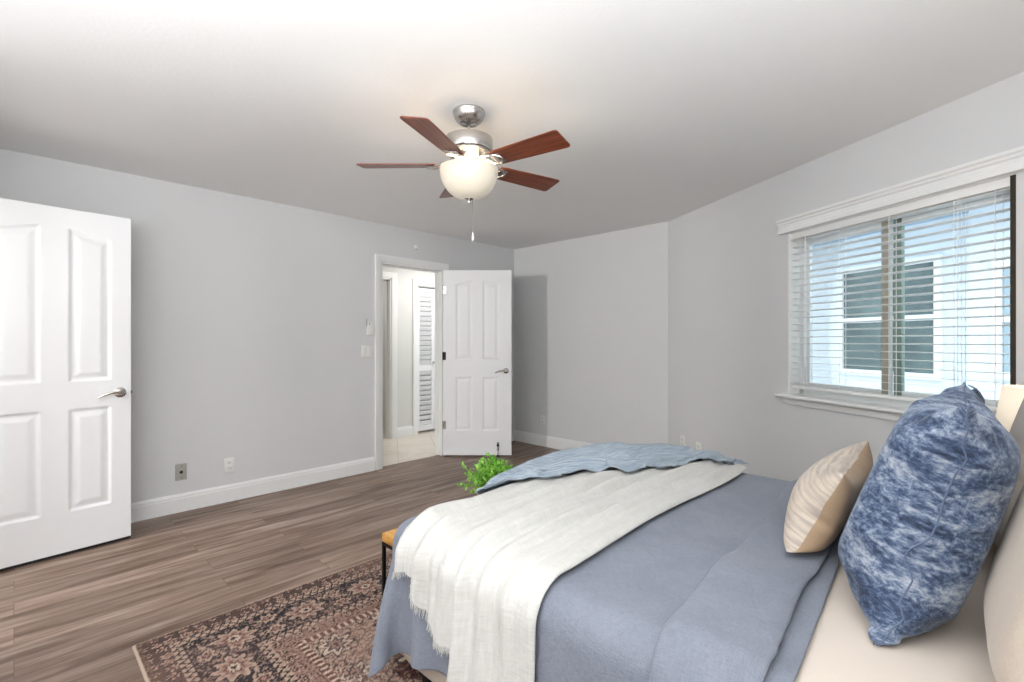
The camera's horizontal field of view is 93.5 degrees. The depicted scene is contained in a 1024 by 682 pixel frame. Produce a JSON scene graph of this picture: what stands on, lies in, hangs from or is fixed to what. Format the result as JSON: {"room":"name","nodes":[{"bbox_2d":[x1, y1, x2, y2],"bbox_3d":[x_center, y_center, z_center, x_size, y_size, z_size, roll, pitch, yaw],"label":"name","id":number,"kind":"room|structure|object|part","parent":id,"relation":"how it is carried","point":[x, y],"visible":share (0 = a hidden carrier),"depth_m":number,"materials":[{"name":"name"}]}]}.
{"room":"bedroom","nodes":[
{"label":"bedroom","id":0,"kind":"room"},
{"bbox_2d":[0,149,513,502],"bbox_3d":[-2.445,0.055,3.650,0.120,2.450,7.246,0,0,44],"label":"wall","id":1,"kind":"structure","parent":0,"point":[249,316],"depth_m":3.85,"materials":[{"name":"paint"}]},
{"bbox_2d":[175,463,186,480],"bbox_3d":[-2.439,0.968,3.556,0.018,0.120,0.072,0,0,44],"label":"cable plate","id":2,"kind":"object","parent":1,"relation":"attached to","point":[180,469],"visible":1,"depth_m":3.56,"materials":[{"name":"grey plastic"}]},
{"bbox_2d":[224,457,233,472],"bbox_3d":[-2.222,0.975,3.787,0.010,0.116,0.072,0,0,44],"label":"wall outlet","id":3,"kind":"object","parent":1,"relation":"attached to","point":[228,462],"visible":1,"depth_m":3.78,"materials":[{"name":"white plastic"}]},
{"bbox_2d":[131,457,374,522],"bbox_3d":[-2.293,1.194,3.709,0.016,0.133,2.742,0,0,44],"label":"baseboard","id":4,"kind":"structure","parent":1,"relation":"attached to","point":[167,505],"depth_m":3.85,"materials":[{"name":"white wood"}]},
{"bbox_2d":[361,345,371,356],"bbox_3d":[-1.397,0.096,4.639,0.009,0.116,0.116,0,0,44],"label":"light switch","id":5,"kind":"object","parent":1,"relation":"attached to","point":[366,350],"visible":1,"depth_m":4.63,"materials":[{"name":"white plastic"}]},
{"bbox_2d":[366,319,373,334],"bbox_3d":[-1.373,-0.135,4.655,0.022,0.160,0.073,0,0,44],"label":"remote holder","id":6,"kind":"object","parent":1,"relation":"attached to","point":[370,327],"visible":1,"depth_m":4.65,"materials":[{"name":"white plastic"}]},
{"bbox_2d":[375,254,448,469],"bbox_3d":[-1.063,0.204,5.066,0.144,2.111,0.900,0,0,44],"label":"door frame","id":7,"kind":"structure","parent":1,"relation":"attached to","point":[381,260],"depth_m":4.92,"materials":[{"name":"white wood"}]},
{"bbox_2d":[442,270,511,456],"bbox_3d":[-0.378,0.242,5.270,0.761,2.027,0.150,0,0,0],"label":"door","id":8,"kind":"structure","parent":1,"relation":"in","point":[476,354],"depth_m":5.25,"materials":[{"name":"white paint"}]},
{"bbox_3d":[-0.110,0.324,5.223,0.149,0.062,0.056,0,0,0],"label":"lever handle","id":9,"kind":"part","parent":8,"relation":"part of","materials":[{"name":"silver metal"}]},
{"bbox_2d":[511,430,513,440],"bbox_3d":[-0.341,1.194,5.726,0.016,0.133,1.076,0,0,44],"label":"baseboard","id":10,"kind":"structure","parent":1,"relation":"attached to","point":[512,431],"depth_m":6.07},
{"bbox_2d":[0,414,559,681],"bbox_3d":[-1.337,1.320,3.033,7.460,0.120,7.900,0,0,44],"label":"floor","id":11,"kind":"structure","parent":0,"point":[79,616],"depth_m":2.73,"materials":[{"name":"wood"}]},
{"bbox_2d":[0,198,131,571],"bbox_3d":[-2.658,0.238,2.799,0.149,2.031,0.732,0,0,38],"label":"door","id":12,"kind":"structure","parent":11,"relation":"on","point":[65,274],"depth_m":2.81,"materials":[{"name":"white paint"}]},
{"bbox_3d":[-2.465,0.323,2.974,0.056,0.062,0.149,0,0,38],"label":"lever handle","id":13,"kind":"part","parent":12,"relation":"part of","materials":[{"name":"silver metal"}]},
{"bbox_2d":[132,553,421,681],"bbox_3d":[0.245,1.252,2.120,2.396,0.016,2.713,0,0,44],"label":"area rug","id":14,"kind":"object","parent":11,"relation":"on","point":[323,629],"visible":0.18,"depth_m":2.01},
{"bbox_2d":[382,528,397,596],"bbox_3d":[-0.085,1.054,2.483,0.285,0.384,1.150,0,0,44],"label":"bench","id":15,"kind":"object","parent":14,"relation":"on","point":[387,537],"visible":0.12,"depth_m":2.16,"materials":[{"name":"brown wood"}]},
{"bbox_3d":[-0.576,1.074,2.169,0.014,0.344,0.014,0,0,44],"label":"leg","id":16,"kind":"part","parent":15,"relation":"part of","materials":[{"name":"black metal"}]},
{"bbox_3d":[-0.085,0.910,2.483,0.283,0.014,1.148,0,0,44],"label":"frame","id":17,"kind":"part","parent":15,"relation":"part of","materials":[{"name":"black metal"}]},
{"bbox_2d":[456,452,512,493],"bbox_3d":[-0.093,0.715,2.460,0.372,0.291,0.324,0,0,44],"label":"potted plant","id":18,"kind":"object","parent":15,"relation":"on","point":[488,470],"visible":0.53,"depth_m":2.44,"materials":[{"name":"green plant"}]},
{"bbox_2d":[403,541,996,681],"bbox_3d":[0.875,0.743,1.537,2.170,1.006,1.615,0,0,44],"label":"bed","id":19,"kind":"object","parent":14,"relation":"on","point":[840,648],"visible":0.11,"depth_m":1.01,"materials":[{"name":"fabric"}]},
{"bbox_3d":[-0.290,1.203,1.728,0.050,0.085,0.050,0,0,44],"label":"leg","id":20,"kind":"part","parent":19,"relation":"part of","materials":[{"name":"black metal"}]},
{"bbox_2d":[368,466,844,681],"bbox_3d":[0.517,0.883,1.923,1.360,0.580,1.778,0,0,41],"label":"coverlet","id":21,"kind":"object","parent":19,"relation":"on","point":[708,588],"visible":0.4,"depth_m":1.21,"materials":[{"name":"blue fabric"}]},
{"bbox_2d":[391,459,746,681],"bbox_3d":[0.318,0.903,1.932,0.654,0.679,1.700,0,0,44],"label":"throw blanket","id":22,"kind":"object","parent":21,"relation":"on","point":[482,567],"visible":0.98,"depth_m":1.49,"materials":[{"name":"white fabric"}]},
{"bbox_2d":[784,441,872,552],"bbox_3d":[1.016,0.474,1.542,0.192,0.241,0.594,0,0,41],"label":"throw pillow","id":23,"kind":"object","parent":21,"relation":"on","point":[822,500],"visible":0.88,"depth_m":1.35,"materials":[{"name":"beige fabric"}]},
{"bbox_2d":[476,442,749,493],"bbox_3d":[0.445,0.666,2.334,1.333,0.293,0.427,0,0,-16],"label":"quilt","id":24,"kind":"object","parent":19,"relation":"on","point":[598,457],"visible":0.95,"depth_m":2.26,"materials":[{"name":"blue fabric"}]},
{"bbox_3d":[0.848,0.787,1.570,2.085,0.285,1.565,0,0,44],"label":"mattress","id":25,"kind":"part","parent":19,"relation":"part of","materials":[{"name":"beige fabric"}]},
{"bbox_2d":[838,382,1020,645],"bbox_3d":[1.014,0.377,1.187,0.320,0.526,0.603,0,0,44],"label":"velvet pillow","id":26,"kind":"object","parent":19,"relation":"on","point":[922,527],"visible":1,"depth_m":0.99,"materials":[{"name":"blue fabric"}]},
{"bbox_2d":[968,385,984,404],"bbox_3d":[1.430,0.400,1.623,0.551,0.481,0.292,0,0,-44],"label":"velvet pillow","id":27,"kind":"object","parent":19,"relation":"on","point":[975,390],"visible":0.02,"depth_m":1.71,"materials":[{"name":"blue fabric"}]},
{"bbox_2d":[983,484,1023,681],"bbox_3d":[0.970,0.352,0.822,0.234,0.554,0.602,0,0,43],"label":"sham pillow","id":28,"kind":"object","parent":19,"relation":"on","point":[1003,593],"visible":1,"depth_m":0.80,"materials":[{"name":"fabric"}]},
{"bbox_2d":[994,399,1023,545],"bbox_3d":[1.544,0.352,1.386,0.602,0.553,0.255,0,0,-44],"label":"sham pillow","id":29,"kind":"object","parent":19,"relation":"on","point":[1017,428],"visible":0.23,"depth_m":1.28,"materials":[{"name":"fabric"}]},
{"bbox_3d":[1.971,0.954,1.822,0.284,0.611,0.284,0,0,44],"label":"pedestal table","id":30,"kind":"object","parent":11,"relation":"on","visible":0},
{"bbox_2d":[996,385,1023,431],"bbox_3d":[1.972,0.410,1.822,0.224,0.475,0.224,0,0,44],"label":"table lamp","id":31,"kind":"object","parent":30,"relation":"on","point":[1011,397],"visible":0.35,"depth_m":1.82,"materials":[{"name":"beige fabric"}]},
{"bbox_2d":[383,281,384,430],"bbox_3d":[-1.889,0.055,6.935,1.240,2.450,0.100,0,0,44],"label":"door","id":32,"kind":"structure","parent":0,"point":[383,281],"depth_m":6.77,"materials":[{"name":"paint"}]},
{"bbox_2d":[383,266,434,426],"bbox_3d":[-1.452,0.055,6.415,0.110,2.450,3.200,0,0,44],"label":"wall","id":33,"kind":"structure","parent":0,"point":[405,277],"depth_m":6.38,"materials":[{"name":"paint"}]},
{"bbox_2d":[383,271,396,438],"bbox_3d":[-1.902,0.188,5.939,0.133,2.145,1.040,0,0,44],"label":"door frame","id":34,"kind":"structure","parent":33,"relation":"attached to","point":[390,278],"depth_m":6.24,"materials":[{"name":"white wood"}]},
{"bbox_2d":[397,425,412,437],"bbox_3d":[-1.413,1.194,6.365,0.016,0.133,0.252,0,0,44],"label":"baseboard","id":35,"kind":"structure","parent":33,"relation":"attached to","point":[403,431],"depth_m":6.36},
{"bbox_2d":[413,278,434,434],"bbox_3d":[-0.999,0.210,6.872,0.133,2.100,1.053,0,0,44],"label":"door frame","id":36,"kind":"structure","parent":33,"relation":"attached to","point":[423,283],"depth_m":6.47,"materials":[{"name":"white wood"}]},
{"bbox_2d":[418,288,434,430],"bbox_3d":[-1.191,0.253,6.649,0.060,1.955,0.285,0,0,44],"label":"door","id":37,"kind":"structure","parent":33,"relation":"in","point":[424,328],"depth_m":6.67,"materials":[{"name":"white paint"}]},
{"bbox_2d":[434,289,434,428],"bbox_3d":[-1.001,0.253,6.866,0.031,1.955,0.285,0,0,44],"label":"door","id":38,"kind":"structure","parent":33,"relation":"in","point":[434,289],"depth_m":6.76,"materials":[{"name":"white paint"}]},
{"bbox_2d":[418,287,431,410],"bbox_3d":[-2.419,0.055,7.351,0.100,2.450,3.200,0,0,44],"label":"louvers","id":39,"kind":"structure","parent":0,"point":[418,287],"depth_m":8.23,"materials":[{"name":"wood"}]},
{"bbox_2d":[0,0,1023,249],"bbox_3d":[-0.667,-1.220,1.867,5.155,0.120,7.356,0,0,44],"label":"ceiling","id":40,"kind":"structure","parent":0,"point":[666,110],"depth_m":2.24,"materials":[{"name":"white paint"}]},
{"bbox_2d":[356,104,569,240],"bbox_3d":[-0.191,-0.832,2.436,1.071,0.655,1.080,0,0,44],"label":"ceiling fan","id":41,"kind":"object","parent":40,"relation":"hanging from","point":[471,175],"visible":1,"depth_m":2.34,"materials":[{"name":"brown wood"}]},
{"bbox_3d":[-0.578,-0.888,2.444,0.390,0.006,0.136,0,12,1],"label":"blade","id":42,"kind":"part","parent":41,"relation":"part of","materials":[{"name":"brown wood"}]},
{"bbox_3d":[-0.332,-0.888,2.099,0.136,0.006,0.390,13,4,18],"label":"blade","id":43,"kind":"part","parent":41,"relation":"part of","materials":[{"name":"brown wood"}]},
{"bbox_3d":[-0.325,-0.888,2.783,0.136,0.006,0.390,-13,4,-17],"label":"blade","id":44,"kind":"part","parent":41,"relation":"part of","materials":[{"name":"brown wood"}]},
{"bbox_3d":[-0.217,-0.794,2.440,0.296,0.151,0.296,0,0,44],"label":"lamp shade","id":45,"kind":"part","parent":41,"relation":"part of","materials":[{"name":"beige glass"}]},
{"bbox_3d":[-0.200,-0.632,2.440,0.005,0.173,0.003,0,0,-1],"label":"pull chain","id":46,"kind":"part","parent":41,"relation":"part of","materials":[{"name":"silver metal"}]},
{"bbox_3d":[0.076,-0.888,2.648,0.390,0.006,0.136,0,-12,-35],"label":"blade","id":47,"kind":"part","parent":41,"relation":"part of","materials":[{"name":"brown wood"}]},
{"bbox_3d":[0.071,-0.888,2.225,0.390,0.006,0.136,0,-12,37],"label":"blade","id":48,"kind":"part","parent":41,"relation":"part of","materials":[{"name":"brown wood"}]},
{"bbox_2d":[514,222,667,443],"bbox_3d":[0.823,0.055,5.439,2.089,2.450,0.130,0,0,44],"label":"wall","id":49,"kind":"structure","parent":0,"point":[591,312],"depth_m":5.26,"materials":[{"name":"paint"}]},
{"bbox_2d":[514,430,590,449],"bbox_3d":[0.765,1.194,5.393,2.069,0.133,0.016,0,0,44],"label":"baseboard","id":50,"kind":"structure","parent":49,"relation":"attached to","point":[521,436],"depth_m":5.73,"materials":[{"name":"white wood"}]},
{"bbox_2d":[668,72,1023,481],"bbox_3d":[1.979,0.055,3.095,0.212,2.450,3.302,0,0,-15],"label":"wall","id":51,"kind":"structure","parent":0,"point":[728,260],"depth_m":3.43,"materials":[{"name":"paint"}]},
{"bbox_2d":[680,435,684,445],"bbox_3d":[1.572,0.930,4.442,0.010,0.116,0.072,0,0,-15],"label":"wall outlet","id":52,"kind":"object","parent":51,"relation":"attached to","point":[682,438],"visible":0.84,"depth_m":4.44,"materials":[{"name":"white plastic"}]},
{"bbox_2d":[696,441,700,450],"bbox_3d":[1.632,0.942,4.217,0.010,0.116,0.072,0,0,-15],"label":"wall outlet","id":53,"kind":"object","parent":51,"relation":"attached to","point":[698,444],"visible":0.69,"depth_m":4.21,"materials":[{"name":"white plastic"}]},
{"bbox_2d":[776,146,1023,416],"bbox_3d":[2.088,-0.231,2.693,0.206,1.187,1.350,0,0,-15],"label":"window","id":54,"kind":"structure","parent":51,"relation":"attached to","point":[793,355],"depth_m":2.72,"materials":[{"name":"white plastic"}]},
{"bbox_3d":[2.068,-0.189,2.995,0.022,1.013,0.570,0,0,-15],"label":"sash","id":55,"kind":"part","parent":54,"relation":"part of","materials":[{"name":"white plastic"}]},
{"bbox_3d":[2.240,-0.189,2.444,0.022,1.013,0.583,0,0,-15],"label":"sash","id":56,"kind":"part","parent":54,"relation":"part of","materials":[{"name":"white plastic"}]},
{"bbox_2d":[791,177,1009,410],"bbox_3d":[2.068,-0.205,2.709,0.071,1.046,1.202,0,0,-15],"label":"window blind","id":57,"kind":"object","parent":51,"relation":"attached to","point":[1000,186],"visible":0.83,"depth_m":2.50,"materials":[{"name":"white plastic"}]},
{"bbox_3d":[2.076,0.308,2.711,0.050,0.020,1.202,0,0,-15],"label":"rail","id":58,"kind":"part","parent":57,"relation":"part of","materials":[{"name":"white plastic"}]},
{"bbox_3d":[2.092,-0.193,2.650,0.054,0.995,0.003,0,0,-15],"label":"ladder cord","id":59,"kind":"part","parent":57,"relation":"part of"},
{"bbox_3d":[2.174,-0.193,2.341,0.054,0.995,0.019,0,0,-15],"label":"ladder cord","id":60,"kind":"part","parent":57,"relation":"part of","materials":[{"name":"white fabric"}]},
{"bbox_3d":[2.214,-0.193,2.191,0.054,0.995,0.003,0,0,-15],"label":"ladder cord","id":61,"kind":"part","parent":57,"relation":"part of","materials":[{"name":"white fabric"}]},
{"label":"outside","id":62,"kind":"structure","parent":0,"visible":0},
{"bbox_3d":[2.930,1.810,4.020,9.594,0.100,6.882,0,0,44],"label":"ground","id":63,"kind":"structure","parent":62,"visible":0},
{"bbox_2d":[812,202,1009,399],"bbox_3d":[3.356,-0.340,4.132,0.920,5.200,9.000,0,0,-15],"label":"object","id":64,"kind":"structure","parent":63,"relation":"on","point":[843,375],"depth_m":4.12,"materials":[{"name":"white paint"}]},
{"bbox_3d":[3.442,-0.195,4.434,0.018,0.940,0.830,0,0,-15],"label":"pane","id":65,"kind":"part","parent":64,"relation":"part of","materials":[{"name":"clear glass"}]},
{"bbox_3d":[3.683,-0.155,3.132,0.018,0.760,0.790,0,0,-15],"label":"pane","id":66,"kind":"part","parent":64,"relation":"part of","materials":[{"name":"clear glass"}]}
]}

